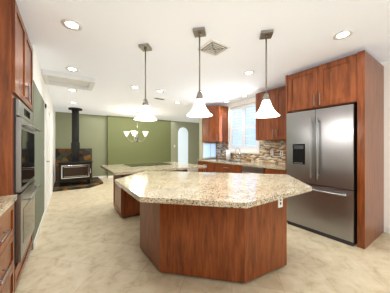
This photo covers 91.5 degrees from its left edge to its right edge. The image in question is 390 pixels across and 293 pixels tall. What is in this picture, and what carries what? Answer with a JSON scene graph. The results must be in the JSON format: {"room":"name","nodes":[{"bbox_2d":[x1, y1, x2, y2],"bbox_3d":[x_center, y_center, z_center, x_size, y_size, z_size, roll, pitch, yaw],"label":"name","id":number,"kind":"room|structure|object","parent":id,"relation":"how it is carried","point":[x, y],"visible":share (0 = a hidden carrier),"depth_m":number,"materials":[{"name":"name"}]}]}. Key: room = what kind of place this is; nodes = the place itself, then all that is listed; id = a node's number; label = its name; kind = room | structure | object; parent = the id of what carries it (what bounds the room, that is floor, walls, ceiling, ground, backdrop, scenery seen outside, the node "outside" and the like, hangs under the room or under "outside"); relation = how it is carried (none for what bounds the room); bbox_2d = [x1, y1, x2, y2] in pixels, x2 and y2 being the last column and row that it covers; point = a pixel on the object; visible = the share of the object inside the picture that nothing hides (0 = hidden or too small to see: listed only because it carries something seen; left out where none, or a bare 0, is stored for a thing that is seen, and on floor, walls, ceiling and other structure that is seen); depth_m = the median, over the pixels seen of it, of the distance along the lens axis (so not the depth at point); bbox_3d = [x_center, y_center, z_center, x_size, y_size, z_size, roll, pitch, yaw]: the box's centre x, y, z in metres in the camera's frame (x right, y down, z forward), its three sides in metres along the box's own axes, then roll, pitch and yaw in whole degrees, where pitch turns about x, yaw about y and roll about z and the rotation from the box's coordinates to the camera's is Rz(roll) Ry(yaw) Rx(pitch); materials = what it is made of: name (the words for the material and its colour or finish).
{"room":"kitchen","nodes":[
{"label":"kitchen","id":0,"kind":"room"},
{"bbox_2d":[31,44,54,249],"bbox_3d":[-3.942,0.010,4.530,0.770,2.580,5.680,0,0,-34],"label":"wall","id":1,"kind":"structure","parent":0,"point":[41,97],"depth_m":3.04,"materials":[{"name":"grey"}]},
{"bbox_2d":[33,188,52,249],"bbox_3d":[-3.088,1.255,3.964,0.012,0.090,3.775,0,0,-34],"label":"baseboard","id":2,"kind":"structure","parent":1,"relation":"attached to","point":[44,214],"depth_m":2.94,"materials":[{"name":"white"}]},
{"bbox_2d":[45,104,49,212],"bbox_3d":[-3.141,0.240,4.093,0.063,2.120,1.060,0,0,-34],"label":"closet door","id":3,"kind":"structure","parent":1,"relation":"in","point":[47,155],"depth_m":3.95,"materials":[{"name":"white"}]},
{"bbox_2d":[55,112,198,177],"bbox_3d":[-1.985,0.010,9.095,9.120,2.580,0.300,0,0,-34],"label":"wall","id":4,"kind":"structure","parent":0,"point":[106,140],"depth_m":8.18,"materials":[{"name":"green paint"}]},
{"bbox_2d":[178,127,187,162],"bbox_3d":[-0.613,0.155,9.832,0.600,2.290,0.001,0,0,-34],"label":"window","id":5,"kind":"structure","parent":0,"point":[182,144],"depth_m":9.84,"materials":[{"name":"grey glass"}]},
{"bbox_2d":[14,170,389,292],"bbox_3d":[0.115,1.360,4.300,11.000,0.120,13.000,0,0,-34],"label":"floor","id":6,"kind":"structure","parent":0,"point":[88,240],"depth_m":2.13,"materials":[{"name":"tile"}]},
{"bbox_2d":[0,202,13,292],"bbox_3d":[-1.483,0.865,1.027,0.610,0.870,0.829,0,0,-34],"label":"base cabinet","id":7,"kind":"object","parent":6,"relation":"on","point":[7,243],"depth_m":1.36,"materials":[{"name":"brown wood"}]},
{"bbox_2d":[0,195,15,217],"bbox_3d":[-0.790,0.410,0.007,0.633,0.040,3.296,0,0,-34],"label":"countertop","id":8,"kind":"structure","parent":7,"relation":"on","point":[5,201],"depth_m":1.35,"materials":[{"name":"beige stone"}]},
{"bbox_2d":[0,0,40,291],"bbox_3d":[-1.961,0.040,1.807,0.705,2.520,0.990,0,0,-34],"label":"tall cabinet","id":9,"kind":"object","parent":6,"relation":"on","point":[18,128],"visible":0.98,"depth_m":1.62,"materials":[{"name":"brown wood"}]},
{"bbox_2d":[53,148,102,191],"bbox_3d":[-4.024,0.690,6.599,1.400,1.220,1.850,0,0,-34],"label":"hearth","id":10,"kind":"object","parent":6,"relation":"on","point":[61,155],"visible":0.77,"depth_m":6.95,"materials":[{"name":"stone"}]},
{"bbox_2d":[57,107,92,185],"bbox_3d":[-3.978,-0.019,6.327,0.963,2.517,0.660,0,0,-34],"label":"wood stove","id":11,"kind":"object","parent":10,"relation":"on","point":[75,168],"visible":1,"depth_m":6.25,"materials":[{"name":"black metal"}]},
{"bbox_2d":[101,162,206,217],"bbox_3d":[-0.861,0.841,3.870,1.740,0.918,1.340,0,0,-34],"label":"kitchen island","id":12,"kind":"object","parent":6,"relation":"on","point":[125,204],"visible":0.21,"depth_m":3.53,"materials":[{"name":"beige stone"}]},
{"bbox_2d":[115,171,311,282],"bbox_3d":[0.108,0.845,2.129,2.120,0.910,1.500,0,0,11],"label":"kitchen island","id":13,"kind":"object","parent":6,"relation":"on","point":[231,227],"visible":1,"depth_m":1.86,"materials":[{"name":"brown wood"}]},
{"bbox_2d":[197,140,285,173],"bbox_3d":[1.157,0.580,4.732,0.783,1.440,2.863,0,0,-34],"label":"kitchen counter","id":14,"kind":"object","parent":6,"relation":"on","point":[264,161],"visible":0.44,"depth_m":4.60,"materials":[{"name":"brown wood"}]},
{"bbox_2d":[226,147,230,159],"bbox_3d":[0.957,0.207,5.458,0.140,0.364,0.140,0,0,-34],"label":"paper towel holder","id":15,"kind":"object","parent":14,"relation":"on","point":[228,154],"visible":1,"depth_m":5.40,"materials":[{"name":"white paper"}]},
{"bbox_2d":[286,104,356,245],"bbox_3d":[2.092,0.375,3.025,0.868,1.850,0.901,0,0,-34],"label":"refrigerator","id":16,"kind":"object","parent":6,"relation":"on","point":[321,152],"visible":0.83,"depth_m":2.71,"materials":[{"name":"silver metal"}]},
{"bbox_2d":[286,50,383,248],"bbox_3d":[2.205,0.040,3.073,0.900,2.520,1.050,0,0,-34],"label":"cabinet","id":17,"kind":"object","parent":6,"relation":"on","point":[357,79],"visible":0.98,"depth_m":2.62,"materials":[{"name":"brown wood"}]},
{"bbox_2d":[16,0,389,122],"bbox_3d":[0.115,-1.340,4.300,11.000,0.120,13.000,0,0,-34],"label":"ceiling","id":18,"kind":"structure","parent":0,"point":[104,50],"depth_m":2.38,"materials":[{"name":"white paint"}]},
{"bbox_2d":[42,69,94,90],"bbox_3d":[-2.382,-1.240,3.623,0.788,0.079,0.640,0,0,-34],"label":"frame","id":19,"kind":"object","parent":18,"relation":"attached to","point":[55,78],"visible":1,"depth_m":3.57,"materials":[{"name":"white"}]},
{"bbox_2d":[61,19,82,30],"bbox_3d":[-1.289,-1.274,1.994,0.181,0.011,0.181,0,0,-34],"label":"recessed light","id":20,"kind":"object","parent":18,"relation":"in","point":[71,24],"depth_m":1.99,"materials":[{"name":"white glass"}]},
{"bbox_2d":[65,67,78,71],"bbox_3d":[-2.029,-1.274,3.140,0.181,0.011,0.181,0,0,-34],"label":"recessed light","id":21,"kind":"object","parent":18,"relation":"in","point":[72,69],"depth_m":3.14,"materials":[{"name":"white glass"}]},
{"bbox_2d":[124,111,147,141],"bbox_3d":[-2.150,-0.715,7.035,0.904,1.129,0.872,0,0,-34],"label":"dining chandelier","id":22,"kind":"object","parent":18,"relation":"hanging from","point":[134,133],"visible":1,"depth_m":6.87,"materials":[{"name":"white glass"}]},
{"bbox_2d":[134,43,156,120],"bbox_3d":[-0.633,-0.810,2.429,0.292,0.937,0.292,0,0,-34],"label":"pendant light","id":23,"kind":"object","parent":18,"relation":"hanging from","point":[145,114],"visible":1,"depth_m":2.40,"materials":[{"name":"white glass"}]},
{"bbox_2d":[186,27,212,117],"bbox_3d":[0.050,-0.810,2.107,0.292,0.937,0.292,0,0,-34],"label":"pendant light","id":24,"kind":"object","parent":18,"relation":"hanging from","point":[199,109],"visible":1,"depth_m":2.08,"materials":[{"name":"white glass"}]},
{"bbox_2d":[198,39,230,56],"bbox_3d":[0.246,-1.270,2.471,0.315,0.017,0.297,0,0,-34],"label":"ceiling vent","id":25,"kind":"object","parent":18,"relation":"in","point":[212,47],"visible":0.98,"depth_m":2.45,"materials":[{"name":"white metal"}]},
{"bbox_2d":[243,71,254,74],"bbox_3d":[0.934,-1.274,3.292,0.181,0.011,0.181,0,0,-34],"label":"recessed light","id":26,"kind":"object","parent":18,"relation":"in","point":[246,72],"depth_m":3.27,"materials":[{"name":"white"}]},
{"bbox_2d":[253,29,279,117],"bbox_3d":[0.805,-0.810,2.149,0.292,0.937,0.292,0,0,-34],"label":"pendant light","id":27,"kind":"object","parent":18,"relation":"hanging from","point":[266,109],"visible":1,"depth_m":2.13,"materials":[{"name":"white glass"}]},
{"bbox_2d":[333,29,353,39],"bbox_3d":[1.692,-1.274,2.170,0.181,0.011,0.181,0,0,-34],"label":"recessed light","id":28,"kind":"object","parent":18,"relation":"in","point":[343,34],"depth_m":2.16,"materials":[{"name":"white glass"}]},
{"bbox_2d":[199,105,215,158],"bbox_3d":[0.408,0.010,6.048,0.560,2.580,0.148,0,0,-34],"label":"wall","id":29,"kind":"structure","parent":0,"point":[200,141],"depth_m":5.90,"materials":[{"name":"grey paint"}]},
{"bbox_2d":[203,143,215,158],"bbox_3d":[0.459,0.125,5.972,0.520,0.490,0.024,0,0,-34],"label":"window","id":30,"kind":"structure","parent":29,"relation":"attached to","point":[209,150],"depth_m":5.95,"materials":[{"name":"white glass"}]},
{"bbox_2d":[221,61,389,231],"bbox_3d":[2.858,0.010,3.050,0.150,2.580,7.860,0,0,-34],"label":"wall","id":31,"kind":"structure","parent":0,"point":[386,65],"depth_m":2.87,"materials":[{"name":"white paint"}]},
{"bbox_2d":[202,105,227,141],"bbox_3d":[0.606,-0.665,5.756,0.552,1.050,0.550,0,0,-34],"label":"upper cabinet","id":32,"kind":"object","parent":31,"relation":"attached to","point":[215,127],"visible":1,"depth_m":5.55,"materials":[{"name":"brown wood"}]},
{"bbox_2d":[228,99,259,153],"bbox_3d":[1.347,-0.515,5.226,0.138,1.390,1.120,0,0,-34],"label":"window","id":33,"kind":"structure","parent":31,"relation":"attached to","point":[243,128],"depth_m":5.22,"materials":[{"name":"white glass"}]},
{"bbox_2d":[256,85,285,140],"bbox_3d":[1.822,-0.680,4.061,0.431,1.080,1.005,0,0,-34],"label":"upper cabinet","id":34,"kind":"object","parent":31,"relation":"attached to","point":[270,129],"visible":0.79,"depth_m":3.97,"materials":[{"name":"brown wood"}]}
]}

